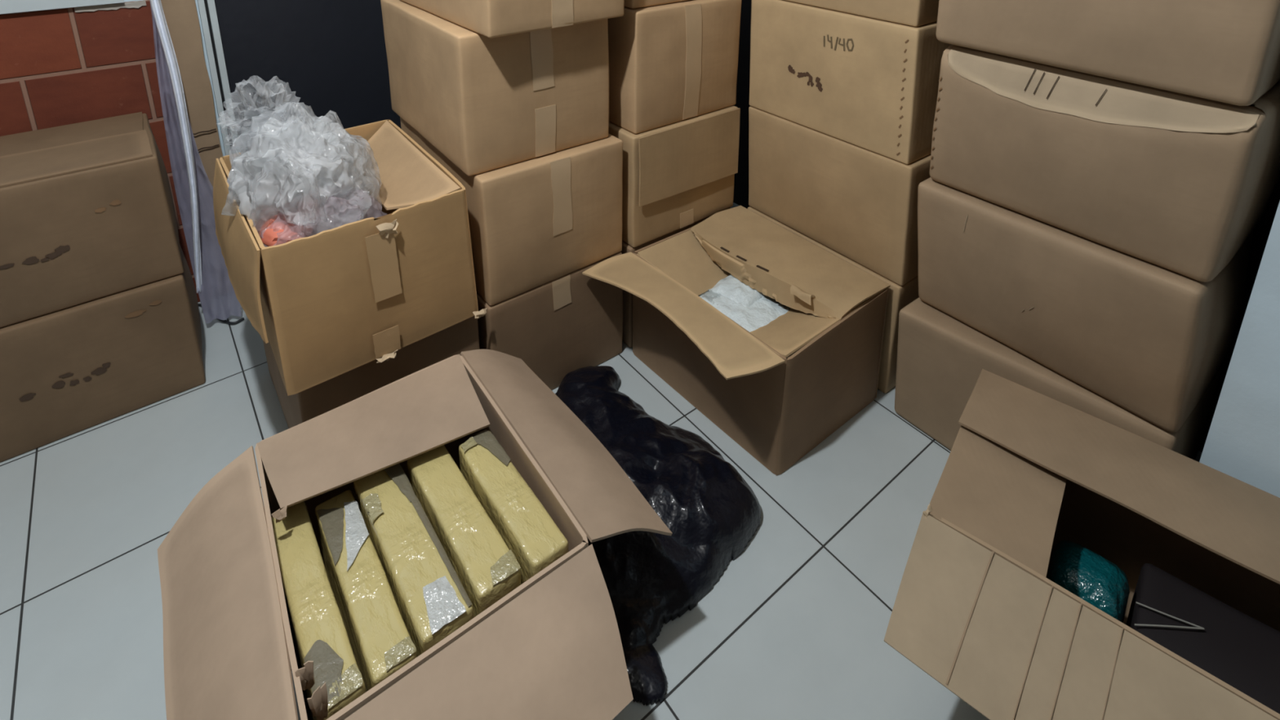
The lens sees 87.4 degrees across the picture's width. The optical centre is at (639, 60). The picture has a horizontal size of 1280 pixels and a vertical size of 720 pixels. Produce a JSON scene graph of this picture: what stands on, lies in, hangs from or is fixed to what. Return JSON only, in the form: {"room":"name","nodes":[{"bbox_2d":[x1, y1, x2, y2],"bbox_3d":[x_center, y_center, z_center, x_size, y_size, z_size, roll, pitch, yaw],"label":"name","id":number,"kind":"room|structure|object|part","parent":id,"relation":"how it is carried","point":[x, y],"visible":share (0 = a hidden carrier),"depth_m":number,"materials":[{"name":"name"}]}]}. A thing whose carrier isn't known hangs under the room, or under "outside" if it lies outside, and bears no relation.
{"room":"storage room","nodes":[
{"label":"storage room","id":0,"kind":"room"},
{"bbox_2d":[0,0,213,302],"bbox_3d":[-2.389,-0.266,1.264,2.322,2.588,0.158,-12,21,-36],"label":"wall","id":1,"kind":"structure","parent":0,"point":[61,66],"depth_m":1.91,"materials":[{"name":"red brick"}]},
{"bbox_2d":[0,0,124,13],"bbox_3d":[-2.365,0.002,1.247,2.250,0.040,0.020,-12,21,-36],"label":"trim","id":2,"kind":"structure","parent":1,"relation":"attached to","point":[6,6],"depth_m":1.80,"materials":[{"name":"white paint"}]},
{"bbox_2d":[74,0,146,12],"bbox_3d":[-1.509,-0.152,1.910,0.163,0.022,0.008,-12,21,-36],"label":"trim","id":3,"kind":"structure","parent":1,"relation":"attached to","point":[137,4],"depth_m":1.91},
{"bbox_2d":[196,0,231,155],"bbox_3d":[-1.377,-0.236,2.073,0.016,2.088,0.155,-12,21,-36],"label":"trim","id":4,"kind":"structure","parent":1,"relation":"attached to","point":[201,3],"depth_m":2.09,"materials":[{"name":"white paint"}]},
{"bbox_2d":[204,0,240,154],"bbox_3d":[-1.358,-0.241,2.091,0.018,2.088,0.151,-12,21,-36],"label":"trim","id":5,"kind":"structure","parent":1,"relation":"attached to","point":[211,3],"depth_m":2.11,"materials":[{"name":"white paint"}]},
{"bbox_2d":[195,0,225,293],"bbox_3d":[-1.435,-0.471,1.984,0.104,2.588,0.158,-12,21,-36],"label":"wall pier","id":6,"kind":"object","parent":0,"point":[196,1],"depth_m":2.12,"materials":[{"name":"white paint"}]},
{"bbox_2d":[0,202,1202,719],"bbox_3d":[-0.135,1.181,1.051,5.850,0.036,5.400,-12,21,-36],"label":"floor","id":7,"kind":"structure","parent":0,"point":[794,626],"depth_m":1.41,"materials":[{"name":"white tile"}]},
{"bbox_2d":[0,244,205,462],"bbox_3d":[-1.554,0.744,1.825,0.583,0.345,0.416,-12,21,-36],"label":"cardboard box","id":8,"kind":"object","parent":7,"relation":"on","point":[68,371],"visible":0.72,"depth_m":1.70,"materials":[{"name":"brown cardboard"}]},
{"bbox_2d":[19,392,35,401],"bbox_3d":[-1.488,0.818,1.627,0.031,0.017,0.001,-12,21,-36],"label":"print","id":9,"kind":"object","parent":8,"relation":"attached to","point":[24,397],"depth_m":1.63,"materials":[{"name":"brown"}]},
{"bbox_2d":[51,380,65,388],"bbox_3d":[-1.442,0.805,1.661,0.026,0.020,0.001,-12,21,-36],"label":"print","id":10,"kind":"object","parent":8,"relation":"attached to","point":[55,384],"depth_m":1.66,"materials":[{"name":"brown"}]},
{"bbox_2d":[58,372,73,377],"bbox_3d":[-1.428,0.783,1.666,0.028,0.011,0.001,-12,21,-37],"label":"print","id":11,"kind":"object","parent":8,"relation":"attached to","point":[61,375],"depth_m":1.67,"materials":[{"name":"brown"}]},
{"bbox_2d":[69,379,79,385],"bbox_3d":[-1.420,0.808,1.680,0.019,0.015,0.001,-12,21,-36],"label":"print","id":12,"kind":"object","parent":8,"relation":"attached to","point":[72,382],"depth_m":1.68,"materials":[{"name":"brown"}]},
{"bbox_2d":[82,376,91,381],"bbox_3d":[-1.400,0.806,1.696,0.017,0.013,0.001,-12,21,-36],"label":"print","id":13,"kind":"object","parent":8,"relation":"attached to","point":[84,378],"depth_m":1.69,"materials":[{"name":"brown"}]},
{"bbox_2d":[0,111,183,328],"bbox_3d":[-1.561,0.403,1.730,0.576,0.359,0.408,-12,21,-36],"label":"cardboard box","id":14,"kind":"object","parent":8,"relation":"on","point":[87,212],"visible":1,"depth_m":1.65,"materials":[{"name":"brown cardboard"}]},
{"bbox_2d":[0,263,13,269],"bbox_3d":[-1.473,0.478,1.556,0.030,0.011,0.001,-11,20,-35],"label":"print","id":15,"kind":"object","parent":14,"relation":"attached to","point":[2,266],"depth_m":1.56,"materials":[{"name":"brown"}]},
{"bbox_2d":[22,256,39,264],"bbox_3d":[-1.439,0.472,1.580,0.031,0.018,0.002,-12,20,-35],"label":"print","id":16,"kind":"object","parent":14,"relation":"attached to","point":[25,260],"depth_m":1.58,"materials":[{"name":"brown"}]},
{"bbox_2d":[40,257,48,262],"bbox_3d":[-1.420,0.475,1.597,0.016,0.009,0.001,-12,21,-36],"label":"print","id":17,"kind":"object","parent":14,"relation":"attached to","point":[42,260],"depth_m":1.60,"materials":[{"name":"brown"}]},
{"bbox_2d":[44,251,62,259],"bbox_3d":[-1.406,0.467,1.606,0.031,0.016,0.001,-13,21,-38],"label":"print","id":18,"kind":"object","parent":14,"relation":"attached to","point":[48,255],"depth_m":1.61,"materials":[{"name":"brown"}]},
{"bbox_2d":[54,244,70,253],"bbox_3d":[-1.393,0.454,1.614,0.028,0.019,0.001,-13,21,-39],"label":"print","id":19,"kind":"object","parent":14,"relation":"attached to","point":[58,248],"depth_m":1.61,"materials":[{"name":"brown paint"}]},
{"bbox_2d":[94,207,106,213],"bbox_3d":[-1.327,0.368,1.647,0.023,0.013,0.001,-13,21,-38],"label":"print","id":20,"kind":"object","parent":14,"relation":"attached to","point":[97,210],"depth_m":1.65,"materials":[{"name":"cardboard"}]},
{"bbox_2d":[109,200,120,205],"bbox_3d":[-1.304,0.353,1.663,0.024,0.014,0.001,-12,21,-36],"label":"print","id":21,"kind":"object","parent":14,"relation":"attached to","point":[112,202],"depth_m":1.66,"materials":[{"name":"cardboard"}]},
{"bbox_2d":[90,367,106,375],"bbox_3d":[-1.381,0.793,1.709,0.032,0.020,0.001,-13,21,-38],"label":"print","id":22,"kind":"object","parent":8,"relation":"attached to","point":[94,371],"depth_m":1.71,"materials":[{"name":"brown"}]},
{"bbox_2d":[102,362,111,368],"bbox_3d":[-1.368,0.782,1.717,0.018,0.015,0.001,-13,21,-38],"label":"print","id":23,"kind":"object","parent":8,"relation":"attached to","point":[104,365],"depth_m":1.72,"materials":[{"name":"brown"}]},
{"bbox_2d":[124,309,146,318],"bbox_3d":[-1.307,0.656,1.734,0.046,0.015,0.002,-12,21,-37],"label":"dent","id":24,"kind":"object","parent":8,"relation":"attached to","point":[129,313],"depth_m":1.73,"materials":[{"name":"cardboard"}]},
{"bbox_2d":[148,300,161,305],"bbox_3d":[-1.272,0.636,1.757,0.028,0.012,0.001,-12,21,-36],"label":"print","id":25,"kind":"object","parent":8,"relation":"attached to","point":[150,302],"depth_m":1.76,"materials":[{"name":"cardboard"}]},
{"bbox_2d":[149,0,241,321],"bbox_3d":[-1.344,0.187,1.991,0.130,1.288,0.156,-12,21,-36],"label":"curtain","id":26,"kind":"object","parent":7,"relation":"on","point":[157,39],"depth_m":2.03,"materials":[{"name":"blue"}]},
{"bbox_3d":[-1.367,0.141,1.964,0.042,1.184,0.100,-4,17,-14],"label":"gathered plastic strip","id":27,"kind":"part","parent":26,"relation":"part of","materials":[{"name":"clear plastic"}]},
{"bbox_2d":[160,0,232,296],"bbox_3d":[-1.384,0.077,2.062,0.103,1.480,0.023,-12,21,-36],"label":"cardboard sheet","id":28,"kind":"object","parent":7,"relation":"on","point":[181,17],"visible":0.51,"depth_m":2.08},
{"bbox_2d":[198,303,244,324],"bbox_3d":[-1.370,0.819,2.162,0.213,0.008,0.037,7,18,20],"label":"cable","id":29,"kind":"object","parent":7,"relation":"on","point":[205,307],"visible":0.78,"depth_m":2.13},
{"bbox_2d":[262,315,479,428],"bbox_3d":[-0.741,0.759,1.796,0.426,0.345,0.556,-12,21,-36],"label":"cardboard box","id":30,"kind":"object","parent":7,"relation":"on","point":[308,404],"visible":0.21,"depth_m":1.56,"materials":[{"name":"brown cardboard"}]},
{"bbox_2d":[213,119,487,395],"bbox_3d":[-0.738,0.438,1.659,0.489,0.353,0.590,-12,21,-36],"label":"open cardboard box","id":31,"kind":"object","parent":30,"relation":"on","point":[330,304],"visible":0.89,"depth_m":1.46,"materials":[{"name":"brown cardboard"}]},
{"bbox_2d":[219,78,386,247],"bbox_3d":[-0.778,0.282,1.547,0.329,0.468,0.453,-12,21,-36],"label":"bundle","id":32,"kind":"object","parent":31,"relation":"in","point":[314,172],"visible":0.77,"depth_m":1.45,"materials":[{"name":"white plastic"}]},
{"bbox_2d":[258,215,313,247],"bbox_3d":[-0.755,0.363,1.431,0.107,0.053,0.131,-12,21,-36],"label":"bag","id":33,"kind":"object","parent":32,"relation":"in","point":[269,236],"visible":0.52,"depth_m":1.40,"materials":[{"name":"pink plastic"}]},
{"bbox_2d":[157,349,672,719],"bbox_3d":[-0.355,0.942,1.161,0.756,0.354,0.743,-12,21,-36],"label":"open cardboard box","id":34,"kind":"object","parent":7,"relation":"on","point":[550,648],"visible":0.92,"depth_m":1.06,"materials":[{"name":"brown cardboard"}]},
{"bbox_2d":[271,501,365,719],"bbox_3d":[-0.539,0.993,1.128,0.067,0.275,0.383,-12,21,-36],"label":"wrapped package","id":35,"kind":"object","parent":34,"relation":"in","point":[319,635],"visible":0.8,"depth_m":1.06},
{"bbox_2d":[315,489,417,692],"bbox_3d":[-0.470,0.985,1.161,0.069,0.276,0.360,-12,21,-36],"label":"wrapped package","id":36,"kind":"object","parent":34,"relation":"in","point":[381,642],"visible":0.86,"depth_m":1.10},
{"bbox_2d":[353,462,474,657],"bbox_3d":[-0.405,0.952,1.201,0.086,0.277,0.367,-12,21,-36],"label":"wrapped package","id":37,"kind":"object","parent":34,"relation":"in","point":[432,601],"visible":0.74,"depth_m":1.13},
{"bbox_2d":[407,444,520,617],"bbox_3d":[-0.326,0.933,1.240,0.077,0.275,0.335,-12,21,-36],"label":"wrapped package","id":38,"kind":"object","parent":34,"relation":"in","point":[487,571],"visible":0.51,"depth_m":1.17},
{"bbox_2d":[458,429,568,584],"bbox_3d":[-0.240,0.913,1.263,0.073,0.276,0.306,-12,21,-36],"label":"wrapped package","id":39,"kind":"object","parent":34,"relation":"in","point":[522,522],"visible":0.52,"depth_m":1.20},
{"bbox_2d":[476,251,622,390],"bbox_3d":[-0.387,0.685,2.054,0.422,0.345,0.568,-12,21,-36],"label":"cardboard box","id":40,"kind":"object","parent":7,"relation":"on","point":[571,322],"visible":0.35,"depth_m":1.83,"materials":[{"name":"brown cardboard"}]},
{"bbox_2d":[400,116,622,306],"bbox_3d":[-0.381,0.353,1.954,0.418,0.345,0.577,-12,21,-36],"label":"cardboard box","id":41,"kind":"object","parent":40,"relation":"on","point":[535,222],"visible":0.55,"depth_m":1.71,"materials":[{"name":"brown cardboard"}]},
{"bbox_2d":[380,0,608,176],"bbox_3d":[-0.415,0.015,1.875,0.419,0.345,0.575,-12,21,-36],"label":"cardboard box","id":42,"kind":"object","parent":41,"relation":"on","point":[486,104],"visible":0.78,"depth_m":1.66,"materials":[{"name":"brown cardboard"}]},
{"bbox_2d":[400,0,624,38],"bbox_3d":[-0.359,-0.307,1.746,0.391,0.345,0.566,-12,21,-36],"label":"cardboard box","id":43,"kind":"object","parent":42,"relation":"on","point":[490,19],"visible":1,"depth_m":1.55,"materials":[{"name":"brown cardboard"}]},
{"bbox_2d":[555,365,760,706],"bbox_3d":[-0.022,0.948,1.554,0.474,0.125,0.760,-10,19,-32],"label":"plastic bag","id":44,"kind":"object","parent":7,"relation":"on","point":[711,513],"visible":0.58,"depth_m":1.41,"materials":[{"name":"black plastic"}]},
{"bbox_2d":[621,207,729,347],"bbox_3d":[-0.041,0.611,2.315,0.416,0.345,0.568,-12,21,-36],"label":"cardboard box","id":45,"kind":"object","parent":7,"relation":"on","point":[627,337],"visible":0.06,"depth_m":2.01,"materials":[{"name":"brown cardboard"}]},
{"bbox_2d":[608,105,740,247],"bbox_3d":[-0.025,0.281,2.208,0.414,0.345,0.578,-12,21,-36],"label":"cardboard box","id":46,"kind":"object","parent":45,"relation":"on","point":[677,175],"visible":0.56,"depth_m":1.96,"materials":[{"name":"brown cardboard"}]},
{"bbox_2d":[607,0,741,133],"bbox_3d":[-0.024,-0.055,2.126,0.405,0.345,0.572,-12,21,-36],"label":"cardboard box","id":47,"kind":"object","parent":46,"relation":"on","point":[673,62],"visible":0.61,"depth_m":1.88,"materials":[{"name":"brown cardboard"}]},
{"bbox_2d":[623,0,688,8],"bbox_3d":[-0.031,-0.397,2.058,0.399,0.345,0.556,-12,21,-36],"label":"cardboard box","id":48,"kind":"object","parent":47,"relation":"on","point":[633,4],"visible":0.83,"depth_m":1.80,"materials":[{"name":"brown cardboard"}]},
{"bbox_2d":[582,205,890,475],"bbox_3d":[0.253,0.739,1.835,0.606,0.372,0.571,-12,21,-36],"label":"open cardboard box","id":49,"kind":"object","parent":7,"relation":"on","point":[780,388],"visible":1,"depth_m":1.73,"materials":[{"name":"brown cardboard"}]},
{"bbox_3d":[0.318,0.711,1.848,0.315,0.051,0.270,-12,21,-36],"label":"packet","id":50,"kind":"object","parent":49,"relation":"in","visible":0},
{"bbox_2d":[707,274,764,306],"bbox_3d":[0.300,0.639,1.883,0.180,0.059,0.135,-15,22,-42],"label":"packet","id":51,"kind":"object","parent":50,"relation":"on","point":[730,286],"visible":0.46,"depth_m":1.84,"materials":[{"name":"white plastic"}]},
{"bbox_2d":[698,290,789,332],"bbox_3d":[0.290,0.674,1.808,0.189,0.053,0.252,-12,21,-36],"label":"packet","id":52,"kind":"object","parent":50,"relation":"on","point":[766,309],"visible":0.42,"depth_m":1.78,"materials":[{"name":"white plastic"}]},
{"bbox_2d":[747,206,919,393],"bbox_3d":[0.676,0.668,2.140,0.416,0.345,0.553,-12,21,-36],"label":"cardboard box","id":53,"kind":"object","parent":7,"relation":"on","point":[899,296],"visible":0.09,"depth_m":1.83,"materials":[{"name":"brown cardboard"}]},
{"bbox_2d":[748,106,930,285],"bbox_3d":[0.669,0.336,2.040,0.426,0.345,0.562,-12,21,-36],"label":"cardboard box","id":54,"kind":"object","parent":53,"relation":"on","point":[860,203],"visible":0.48,"depth_m":1.86,"materials":[{"name":"brown cardboard"}]},
{"bbox_2d":[749,0,951,164],"bbox_3d":[0.661,-0.002,1.960,0.420,0.345,0.562,-12,21,-36],"label":"cardboard box","id":55,"kind":"object","parent":54,"relation":"on","point":[871,84],"visible":0.72,"depth_m":1.77,"materials":[{"name":"brown cardboard"}]},
{"bbox_2d":[787,64,792,71],"bbox_3d":[0.432,0.022,1.925,0.002,0.021,0.018,-12,20,-36],"label":"print","id":56,"kind":"object","parent":55,"relation":"attached to","point":[789,66],"depth_m":1.92,"materials":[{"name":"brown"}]},
{"bbox_2d":[797,72,804,76],"bbox_3d":[0.457,0.040,1.897,0.002,0.014,0.025,-12,20,-36],"label":"print","id":57,"kind":"object","parent":55,"relation":"attached to","point":[799,74],"depth_m":1.90,"materials":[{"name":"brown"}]},
{"bbox_2d":[808,74,812,82],"bbox_3d":[0.477,0.050,1.872,0.002,0.022,0.014,-12,20,-35],"label":"print","id":58,"kind":"object","parent":55,"relation":"attached to","point":[810,76],"depth_m":1.87,"materials":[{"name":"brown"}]},
{"bbox_2d":[815,76,820,84],"bbox_3d":[0.492,0.054,1.853,0.002,0.019,0.016,-12,20,-36],"label":"print","id":59,"kind":"object","parent":55,"relation":"on","point":[817,78],"depth_m":1.85,"materials":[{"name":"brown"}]},
{"bbox_2d":[785,0,938,26],"bbox_3d":[0.658,-0.340,1.882,0.408,0.345,0.543,-12,21,-36],"label":"cardboard box","id":60,"kind":"object","parent":55,"relation":"on","point":[915,13],"visible":0.62,"depth_m":1.66,"materials":[{"name":"brown cardboard"}]},
{"bbox_2d":[894,297,1221,460],"bbox_3d":[0.999,0.814,1.653,0.454,0.345,0.564,-12,21,-36],"label":"cardboard box","id":61,"kind":"object","parent":7,"relation":"on","point":[941,358],"visible":0.41,"depth_m":1.60,"materials":[{"name":"brown cardboard"}]},
{"bbox_2d":[917,177,1253,432],"bbox_3d":[1.010,0.480,1.561,0.459,0.345,0.574,-12,21,-36],"label":"cardboard box","id":62,"kind":"object","parent":61,"relation":"on","point":[1148,339],"visible":0.74,"depth_m":1.37,"materials":[{"name":"brown cardboard"}]},
{"bbox_2d":[929,44,1279,282],"bbox_3d":[0.999,0.153,1.444,0.458,0.345,0.563,-12,21,-36],"label":"cardboard box","id":63,"kind":"object","parent":62,"relation":"on","point":[1176,182],"visible":0.8,"depth_m":1.26,"materials":[{"name":"brown cardboard"}]},
{"bbox_2d":[935,0,1279,106],"bbox_3d":[0.963,-0.178,1.339,0.442,0.345,0.543,-12,21,-36],"label":"cardboard box","id":64,"kind":"object","parent":63,"relation":"on","point":[1228,51],"visible":1,"depth_m":1.16,"materials":[{"name":"brown cardboard"}]},
{"bbox_2d":[884,368,1279,719],"bbox_3d":[0.781,0.958,1.116,0.572,0.365,0.631,13,21,37],"label":"open cardboard box","id":65,"kind":"object","parent":7,"relation":"on","point":[976,608],"visible":0.97,"depth_m":1.11,"materials":[{"name":"brown cardboard"}]},
{"bbox_2d":[1047,540,1129,622],"bbox_3d":[0.794,0.990,1.204,0.120,0.212,0.121,14,21,39],"label":"bundle","id":66,"kind":"object","parent":65,"relation":"in","point":[1074,567],"visible":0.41,"depth_m":1.16,"materials":[{"name":"teal plastic"}]},
{"bbox_2d":[1125,563,1279,714],"bbox_3d":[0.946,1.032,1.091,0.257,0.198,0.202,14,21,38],"label":"panel","id":67,"kind":"object","parent":65,"relation":"in","point":[1242,651],"visible":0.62,"depth_m":1.10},
{"bbox_2d":[733,0,1279,452],"bbox_3d":[1.279,-0.326,1.562,0.081,2.588,4.208,-12,21,-36],"label":"wall","id":68,"kind":"structure","parent":0,"point":[1262,230],"depth_m":2.67,"materials":[{"name":"grey paint"}]},
{"bbox_2d":[1199,200,1279,497],"bbox_3d":[1.693,0.021,0.392,0.124,2.588,1.775,-12,21,-36],"label":"wall","id":69,"kind":"structure","parent":0,"point":[1242,442],"depth_m":1.22,"materials":[{"name":"white paint"}]},
{"bbox_3d":[-0.254,-0.724,2.874,1.611,2.588,0.158,-12,21,-36],"label":"wall","id":70,"kind":"structure","parent":0,"visible":0},
{"bbox_2d":[214,0,400,151],"bbox_3d":[-1.094,-0.277,2.252,0.601,2.070,0.036,-12,21,-36],"label":"door","id":71,"kind":"structure","parent":70,"relation":"in","point":[331,55],"depth_m":2.28,"materials":[{"name":"black paint"}]}
]}

